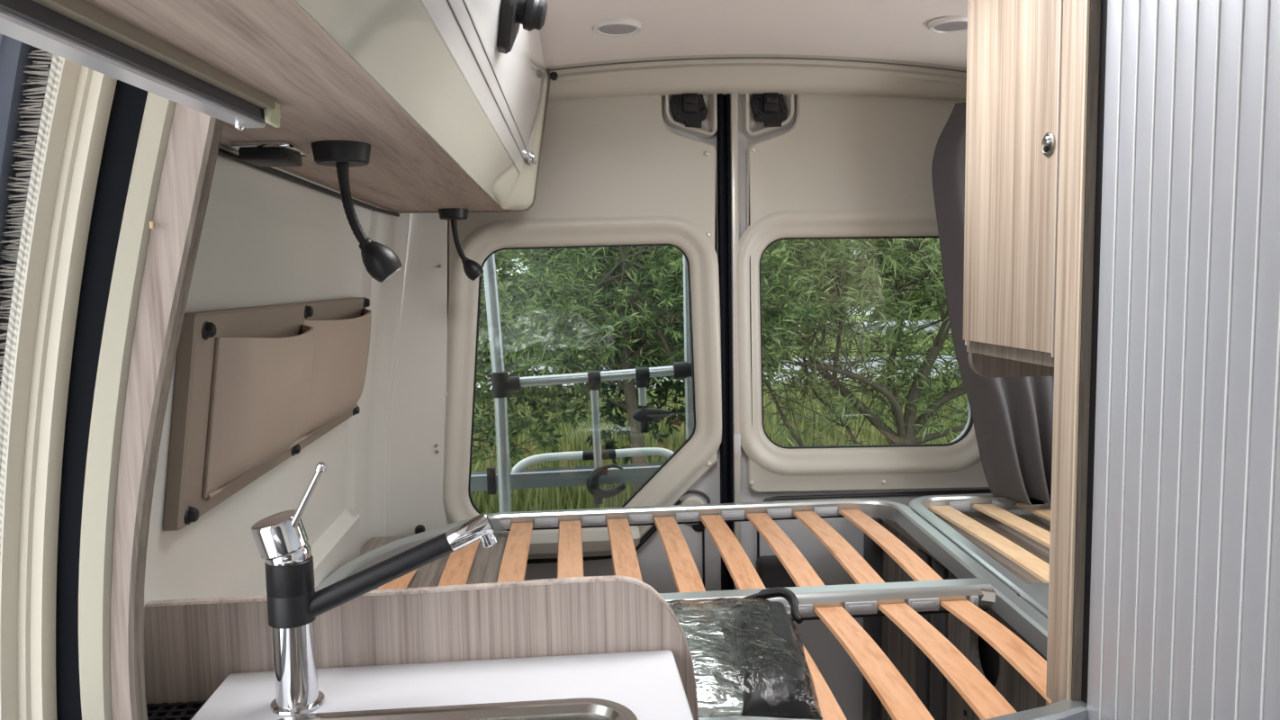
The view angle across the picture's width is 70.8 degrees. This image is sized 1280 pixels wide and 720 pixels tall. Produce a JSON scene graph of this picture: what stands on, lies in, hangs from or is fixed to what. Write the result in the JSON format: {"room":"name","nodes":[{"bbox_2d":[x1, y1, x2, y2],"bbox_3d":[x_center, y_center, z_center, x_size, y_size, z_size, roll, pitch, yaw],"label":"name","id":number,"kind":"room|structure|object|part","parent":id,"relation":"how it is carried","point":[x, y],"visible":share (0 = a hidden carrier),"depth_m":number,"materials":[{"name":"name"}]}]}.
{"room":"vehicle interior","nodes":[
{"label":"vehicle interior","id":0,"kind":"room"},
{"bbox_2d":[143,144,447,691],"bbox_3d":[-0.585,0.265,1.711,0.299,1.900,1.560,-1,5,-5],"label":"wall","id":1,"kind":"structure","parent":0,"point":[266,238],"depth_m":1.84,"materials":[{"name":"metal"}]},
{"bbox_2d":[0,33,63,558],"bbox_3d":[-0.646,0.345,0.904,0.265,1.391,0.074,-1,5,-5],"label":"screen","id":2,"kind":"object","parent":1,"relation":"attached to","point":[30,75],"visible":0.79,"depth_m":0.86,"materials":[{"name":"fabric"}]},
{"bbox_2d":[0,58,224,719],"bbox_3d":[-0.516,0.342,0.916,0.271,1.390,0.052,-1,5,-5],"label":"trim","id":3,"kind":"structure","parent":1,"relation":"attached to","point":[128,170],"depth_m":0.89,"materials":[{"name":"beige plastic"}]},
{"bbox_3d":[-0.564,0.343,0.912,0.174,1.390,0.052,-1,5,-5],"label":"pillar trim","id":4,"kind":"part","parent":3,"relation":"part of","materials":[{"name":"beige plastic"}]},
{"bbox_3d":[-0.497,0.341,0.928,0.163,1.390,0.032,-1,5,-5],"label":"pillar trim","id":5,"kind":"part","parent":3,"relation":"part of","materials":[{"name":"beige plastic"}]},
{"bbox_2d":[162,297,371,531],"bbox_3d":[-0.589,0.035,1.592,0.098,0.272,0.973,-1,5,-5],"label":"organizer","id":6,"kind":"object","parent":1,"relation":"attached to","point":[255,387],"visible":1,"depth_m":1.26,"materials":[{"name":"brown fabric"}]},
{"bbox_2d":[217,147,399,216],"bbox_3d":[-0.561,-0.302,1.591,0.020,0.012,1.350,-1,5,-4],"label":"led light strip","id":7,"kind":"object","parent":1,"relation":"attached to","point":[221,152],"visible":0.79,"depth_m":1.43,"materials":[{"name":"black plastic"}]},
{"bbox_2d":[83,0,558,213],"bbox_3d":[-0.312,-0.446,1.046,0.435,0.361,2.511,-1,5,-5],"label":"locker","id":8,"kind":"object","parent":1,"relation":"attached to","point":[449,98],"visible":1,"depth_m":1.02,"materials":[{"name":"brown wood"}]},
{"bbox_2d":[0,0,280,130],"bbox_3d":[-0.362,-0.208,0.570,0.041,0.030,0.635,-1,5,-1],"label":"rail","id":9,"kind":"object","parent":8,"relation":"attached to","point":[78,31],"visible":1,"depth_m":0.63,"materials":[{"name":"metal"}]},
{"bbox_2d":[229,140,309,167],"bbox_3d":[-0.472,-0.263,1.154,0.072,0.022,0.090,-1,5,-5],"label":"power outlet","id":10,"kind":"object","parent":8,"relation":"attached to","point":[285,153],"visible":1,"depth_m":1.12,"materials":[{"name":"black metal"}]},
{"bbox_2d":[311,140,401,282],"bbox_3d":[-0.364,-0.188,1.160,0.105,0.177,0.073,-1,5,-5],"label":"reading lamp","id":11,"kind":"object","parent":8,"relation":"hanging from","point":[380,261],"visible":1,"depth_m":1.15,"materials":[{"name":"black plastic"}]},
{"bbox_2d":[438,207,483,280],"bbox_3d":[-0.444,-0.285,2.233,0.105,0.177,0.073,-1,5,-5],"label":"reading lamp","id":12,"kind":"object","parent":8,"relation":"hanging from","point":[473,270],"visible":1,"depth_m":2.22,"materials":[{"name":"black plastic"}]},
{"bbox_3d":[-0.430,-0.558,2.283,0.415,0.361,0.016,-1,5,-5],"label":"panel","id":13,"kind":"part","parent":8,"relation":"part of","materials":[{"name":"beige plastic"}]},
{"bbox_3d":[-0.193,-0.482,1.045,0.083,0.254,2.496,-1,5,-4],"label":"flap door","id":14,"kind":"part","parent":8,"relation":"part of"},
{"bbox_3d":[-0.187,-0.503,1.309,0.040,0.106,0.150,-1,5,-5],"label":"latch plate","id":15,"kind":"part","parent":8,"relation":"part of","materials":[{"name":"black plastic"}]},
{"bbox_3d":[-0.289,-0.548,2.251,0.128,0.339,0.075,-1,5,-5],"label":"moulding","id":16,"kind":"part","parent":8,"relation":"part of","materials":[{"name":"beige plastic"}]},
{"bbox_3d":[-0.158,-0.507,1.311,0.047,0.054,0.054,-1,5,-5],"label":"knob","id":17,"kind":"part","parent":8,"relation":"part of","materials":[{"name":"black plastic"}]},
{"bbox_2d":[442,93,721,593],"bbox_3d":[-0.172,0.172,2.485,0.816,1.831,0.130,-1,5,-5],"label":"door","id":18,"kind":"structure","parent":1,"relation":"in","point":[636,169],"depth_m":2.43,"materials":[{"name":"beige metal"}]},
{"bbox_2d":[468,243,695,513],"bbox_3d":[-0.162,0.063,2.490,0.655,0.776,0.019,-1,5,-5],"label":"window","id":19,"kind":"structure","parent":18,"relation":"attached to","point":[660,468],"depth_m":2.48,"materials":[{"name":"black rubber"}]},
{"bbox_2d":[716,93,740,590],"bbox_3d":[0.250,0.172,2.544,0.053,1.805,0.087,-1,5,-5],"label":"seal","id":20,"kind":"object","parent":1,"relation":"attached to","point":[723,135],"depth_m":2.48,"materials":[{"name":"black rubber"}]},
{"bbox_2d":[545,54,966,100],"bbox_3d":[0.251,-0.733,2.391,1.851,0.156,0.170,-1,5,-5],"label":"trim","id":21,"kind":"structure","parent":1,"relation":"attached to","point":[740,74],"depth_m":2.36,"materials":[{"name":"plastic"}]},
{"bbox_2d":[736,92,991,719],"bbox_3d":[0.682,0.149,2.569,0.845,1.831,0.110,-1,5,-5],"label":"door","id":22,"kind":"structure","parent":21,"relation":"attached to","point":[810,166],"depth_m":2.49,"materials":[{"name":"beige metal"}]},
{"bbox_3d":[0.652,-0.181,2.521,0.794,1.125,0.037,-1,5,-5],"label":"trim panel","id":23,"kind":"part","parent":22,"relation":"part of","materials":[{"name":"beige plastic"}]},
{"bbox_2d":[759,235,973,449],"bbox_3d":[0.645,-0.047,2.553,0.645,0.620,0.019,-1,5,-5],"label":"window","id":24,"kind":"structure","parent":22,"relation":"attached to","point":[970,424],"depth_m":2.54,"materials":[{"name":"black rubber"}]},
{"bbox_2d":[539,0,967,67],"bbox_3d":[0.311,-0.534,0.307,2.100,0.200,4.150,-1,5,-5],"label":"ceiling","id":25,"kind":"structure","parent":0,"point":[896,30],"depth_m":2.04,"materials":[{"name":"beige plastic"}]},
{"bbox_2d":[592,18,642,36],"bbox_3d":[-0.049,-0.726,1.966,0.110,0.011,0.110,-1,5,-5],"label":"recessed light","id":26,"kind":"object","parent":25,"relation":"in","point":[616,27],"visible":1,"depth_m":1.95,"materials":[{"name":"white plastic"}]},
{"bbox_2d":[927,15,967,33],"bbox_3d":[0.696,-0.745,2.001,0.110,0.011,0.110,-1,5,-5],"label":"recessed light","id":27,"kind":"object","parent":25,"relation":"in","point":[955,23],"visible":0.8,"depth_m":1.99,"materials":[{"name":"white plastic"}]},
{"bbox_2d":[931,101,1054,504],"bbox_3d":[0.950,-0.144,2.311,0.392,1.019,0.138,-1,5,-5],"label":"curtain","id":28,"kind":"object","parent":25,"relation":"hanging from","point":[1013,417],"visible":0.3,"depth_m":2.31,"materials":[{"name":"fabric"}]},
{"bbox_3d":[0.383,1.334,0.547,2.110,0.050,4.280,-1,5,-5],"label":"floor","id":29,"kind":"structure","parent":0,"visible":0},
{"bbox_2d":[360,531,509,590],"bbox_3d":[-0.453,0.852,1.833,0.372,0.704,1.295,-1,5,-5],"label":"box","id":30,"kind":"object","parent":29,"relation":"on","point":[486,563],"visible":0.15,"depth_m":2.08,"materials":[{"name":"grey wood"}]},
{"bbox_2d":[315,498,1087,719],"bbox_3d":[0.049,0.457,1.743,1.384,0.046,1.238,-1,5,-5],"label":"bed","id":31,"kind":"object","parent":30,"relation":"on","point":[903,602],"visible":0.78,"depth_m":1.82,"materials":[{"name":"wood"}]},
{"bbox_2d":[666,586,822,719],"bbox_3d":[0.056,0.448,1.413,0.481,0.062,0.404,-1,5,-5],"label":"package","id":32,"kind":"object","parent":31,"relation":"on","point":[749,659],"visible":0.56,"depth_m":1.34,"materials":[{"name":"silver metal"}]},
{"bbox_2d":[862,504,1050,719],"bbox_3d":[0.962,0.812,1.988,0.542,0.706,1.230,-1,5,-5],"label":"wall panel","id":33,"kind":"object","parent":29,"relation":"on","point":[940,698],"visible":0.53,"depth_m":2.16,"materials":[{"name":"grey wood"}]},
{"bbox_3d":[0.655,0.777,2.542,0.030,0.686,0.070,-1,5,-5],"label":"post","id":34,"kind":"part","parent":33,"relation":"part of","materials":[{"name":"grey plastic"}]},
{"bbox_3d":[0.694,0.807,2.211,0.012,0.686,0.060,-1,5,-5],"label":"post","id":35,"kind":"part","parent":33,"relation":"part of","materials":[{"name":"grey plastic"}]},
{"bbox_3d":[0.702,0.815,2.117,0.012,0.686,0.060,-1,5,-5],"label":"post","id":36,"kind":"part","parent":33,"relation":"part of","materials":[{"name":"wood"}]},
{"bbox_3d":[0.966,0.469,1.953,0.522,0.016,1.220,-1,5,-5],"label":"lid","id":37,"kind":"part","parent":33,"relation":"part of","materials":[{"name":"grey plastic"}]},
{"bbox_2d":[908,493,1051,619],"bbox_3d":[0.949,0.427,1.909,0.559,0.042,1.057,-1,5,-5],"label":"bed","id":38,"kind":"object","parent":33,"relation":"on","point":[950,508],"visible":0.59,"depth_m":2.11,"materials":[{"name":"wood"}]},
{"bbox_3d":[0.782,0.441,1.697,0.072,0.009,0.105,-1,5,-5],"label":"joint plate","id":39,"kind":"part","parent":38,"relation":"part of","materials":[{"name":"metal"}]},
{"bbox_3d":[0.763,0.624,1.898,0.020,0.265,0.320,-1,5,-5],"label":"panel","id":40,"kind":"part","parent":33,"relation":"part of","materials":[{"name":"black rubber"}]},
{"bbox_2d":[1045,0,1107,705],"bbox_3d":[0.613,0.276,1.257,0.046,1.920,0.074,-1,5,-5],"label":"panel","id":41,"kind":"object","parent":29,"relation":"on","point":[1085,22],"visible":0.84,"depth_m":1.22,"materials":[{"name":"brown wood"}]},
{"bbox_2d":[1087,0,1279,719],"bbox_3d":[0.657,0.310,0.765,0.018,1.900,0.912,-1,5,-5],"label":"roller door","id":42,"kind":"structure","parent":41,"relation":"attached to","point":[1185,617],"depth_m":1.02,"materials":[{"name":"silver metal"}]},
{"bbox_3d":[-0.195,0.860,0.840,0.533,0.862,0.622,-1,5,-5],"label":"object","id":43,"kind":"object","parent":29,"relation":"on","visible":0},
{"bbox_2d":[190,649,693,719],"bbox_3d":[-0.204,0.417,0.815,0.554,0.022,0.638,-1,5,-5],"label":"countertop","id":44,"kind":"structure","parent":43,"relation":"on","point":[649,683],"depth_m":1.06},
{"bbox_2d":[251,462,497,716],"bbox_3d":[-0.296,0.247,1.017,0.266,0.282,0.069,-1,5,-5],"label":"mixer tap","id":45,"kind":"object","parent":44,"relation":"on","point":[281,539],"visible":1,"depth_m":1.00,"materials":[{"name":"silver metal"}]},
{"bbox_3d":[-0.363,0.148,0.981,0.051,0.075,0.012,1,6,18],"label":"lever","id":46,"kind":"part","parent":45,"relation":"part of","materials":[{"name":"silver metal"}]},
{"bbox_3d":[-0.302,0.247,1.025,0.180,0.092,0.026,-2,5,-11],"label":"spout","id":47,"kind":"part","parent":45,"relation":"part of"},
{"bbox_2d":[144,575,699,719],"bbox_3d":[-0.278,0.472,1.144,0.716,0.380,0.017,-1,5,-5],"label":"backboard","id":48,"kind":"object","parent":44,"relation":"attached to","point":[192,645],"visible":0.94,"depth_m":1.12,"materials":[{"name":"brown wood"}]},
{"bbox_2d":[146,700,207,719],"bbox_3d":[-0.560,0.448,0.860,0.141,0.016,0.485,-1,5,-5],"label":"air vent","id":49,"kind":"object","parent":48,"relation":"attached to","point":[178,710],"visible":0.37,"depth_m":1.08,"materials":[{"name":"grey plastic"}]},
{"bbox_2d":[278,697,637,719],"bbox_3d":[-0.196,0.468,0.804,0.419,0.128,0.421,-1,5,-5],"label":"sink","id":50,"kind":"object","parent":44,"relation":"in","point":[583,708],"visible":1,"depth_m":0.99,"materials":[{"name":"metal"}]},
{"bbox_2d":[468,712,610,719],"bbox_3d":[-0.196,0.472,0.805,0.374,0.120,0.376,-1,5,-5],"label":"basin","id":51,"kind":"object","parent":50,"relation":"in","point":[472,716],"depth_m":0.99,"materials":[{"name":"silver metal"}]},
{"label":"outside","id":52,"kind":"structure","parent":0,"visible":0},
{"bbox_2d":[470,360,968,513],"bbox_3d":[2.214,1.059,9.515,34.000,0.100,12.500,-1,5,-5],"label":"ground","id":53,"kind":"structure","parent":52,"point":[877,382],"depth_m":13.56,"materials":[{"name":"plant"}]},
{"bbox_2d":[471,247,614,471],"bbox_3d":[-1.183,-0.454,6.316,1.932,3.819,1.758,2,6,29],"label":"evergreen tree","id":54,"kind":"object","parent":53,"relation":"on","point":[481,394],"visible":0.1,"depth_m":6.24,"materials":[{"name":"green plant"}]},
{"bbox_2d":[485,239,802,491],"bbox_3d":[0.132,-0.327,7.075,2.722,3.379,1.534,-1,5,-5],"label":"bush","id":55,"kind":"object","parent":53,"relation":"on","point":[679,386],"visible":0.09,"depth_m":6.98,"materials":[{"name":"green plant"}]},
{"bbox_2d":[480,239,834,493],"bbox_3d":[0.085,-0.152,5.549,2.283,3.318,1.431,-1,5,-5],"label":"pine tree","id":56,"kind":"object","parent":53,"relation":"on","point":[633,273],"visible":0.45,"depth_m":5.43,"materials":[{"name":"green plant"}]},
{"bbox_2d":[596,255,829,402],"bbox_3d":[0.510,-0.600,8.670,2.959,3.620,1.683,-1,5,-5],"label":"bush","id":57,"kind":"object","parent":53,"relation":"on","point":[661,381],"visible":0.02,"depth_m":8.64,"materials":[{"name":"green plant"}]},
{"bbox_2d":[657,237,968,446],"bbox_3d":[1.771,-0.226,6.218,3.354,3.285,1.838,-1,5,3],"label":"tree","id":58,"kind":"object","parent":53,"relation":"on","point":[824,266],"visible":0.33,"depth_m":6.19,"materials":[{"name":"green plant"}]},
{"bbox_3d":[1.369,0.328,0.545,0.035,1.920,4.280,-1,5,-5],"label":"wall","id":59,"kind":"structure","parent":0,"visible":0},
{"bbox_2d":[963,0,1063,378],"bbox_3d":[0.898,-0.320,1.429,0.688,0.715,0.316,-1,5,-5],"label":"upper cabinet","id":60,"kind":"object","parent":59,"relation":"attached to","point":[1014,49],"visible":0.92,"depth_m":1.38,"materials":[{"name":"brown wood"}]},
{"bbox_3d":[0.584,-0.011,1.423,0.004,0.019,0.293,-1,5,-5],"label":"rail","id":61,"kind":"part","parent":60,"relation":"part of","materials":[{"name":"brown wood"}]},
{"bbox_3d":[0.895,-0.331,1.575,0.648,0.710,0.016,-1,5,-5],"label":"panel","id":62,"kind":"part","parent":60,"relation":"part of","materials":[{"name":"brown wood"}]},
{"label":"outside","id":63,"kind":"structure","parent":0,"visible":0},
{"bbox_2d":[475,355,958,392],"bbox_3d":[4.447,0.209,18.256,40.000,0.120,4.600,-1,5,-5],"label":"road","id":64,"kind":"structure","parent":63,"point":[874,364],"depth_m":18.50,"materials":[{"name":"grey asphalt"}]},
{"bbox_2d":[477,372,960,387],"bbox_3d":[4.585,0.288,16.688,40.000,0.004,0.250,-1,5,-5],"label":"road marking","id":65,"kind":"object","parent":64,"relation":"on","point":[956,373],"depth_m":16.49,"materials":[{"name":"paint"}]},
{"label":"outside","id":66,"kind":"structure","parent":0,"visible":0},
{"bbox_2d":[470,252,694,512],"bbox_3d":[-0.164,0.101,2.800,0.838,0.929,0.190,-1,5,-5],"label":"carrier","id":67,"kind":"object","parent":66,"point":[504,480],"visible":0.84,"depth_m":2.74,"materials":[{"name":"silver metal"}]},
{"bbox_3d":[-0.161,0.364,2.841,0.838,0.062,0.060,-1,5,-5],"label":"wheel rail","id":68,"kind":"part","parent":67,"relation":"part of","materials":[{"name":"metal"}]},
{"bbox_3d":[-0.129,0.422,2.758,0.028,0.035,0.028,-1,5,-5],"label":"clamp knob","id":69,"kind":"part","parent":67,"relation":"part of","materials":[{"name":"black plastic"}]},
{"bbox_3d":[0.014,0.201,2.761,0.028,0.040,0.028,-1,5,-5],"label":"clamp knob","id":70,"kind":"part","parent":67,"relation":"part of","materials":[{"name":"black plastic"}]},
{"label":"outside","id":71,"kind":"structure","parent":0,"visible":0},
{"bbox_2d":[477,315,955,365],"bbox_3d":[4.356,-0.929,30.544,46.000,0.150,20.000,-1,5,-5],"label":"ground","id":72,"kind":"structure","parent":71,"point":[858,317],"depth_m":24.38,"materials":[{"name":"green plant"}]},
{"bbox_2d":[479,249,530,329],"bbox_3d":[-5.658,-3.169,24.366,5.465,6.104,3.785,-1,5,-5],"label":"tree","id":73,"kind":"object","parent":72,"relation":"on","point":[498,265],"visible":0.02,"depth_m":24.38,"materials":[{"name":"green plant"}]},
{"bbox_2d":[503,249,642,343],"bbox_3d":[-1.087,-3.464,24.835,5.465,6.461,3.785,-2,5,-6],"label":"tree","id":74,"kind":"object","parent":72,"relation":"on","point":[515,276],"visible":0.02,"depth_m":24.33,"materials":[{"name":"green plant"}]},
{"bbox_2d":[479,319,951,347],"bbox_3d":[5.175,-0.487,21.232,34.000,0.840,0.200,-1,5,-5],"label":"water","id":75,"kind":"structure","parent":72,"relation":"on","point":[932,328],"depth_m":21.20,"materials":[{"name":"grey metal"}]},
{"bbox_2d":[763,238,871,340],"bbox_3d":[3.691,-3.947,25.125,5.465,7.232,3.785,-1,5,-1],"label":"tree","id":76,"kind":"object","parent":72,"relation":"on","point":[822,240],"visible":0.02,"depth_m":24.66,"materials":[{"name":"green plant"}]},
{"bbox_2d":[846,237,946,337],"bbox_3d":[8.268,-3.931,25.621,5.465,6.940,3.785,-2,5,-10],"label":"tree","id":77,"kind":"object","parent":72,"relation":"on","point":[912,298],"visible":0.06,"depth_m":25.22,"materials":[{"name":"green plant"}]}
]}

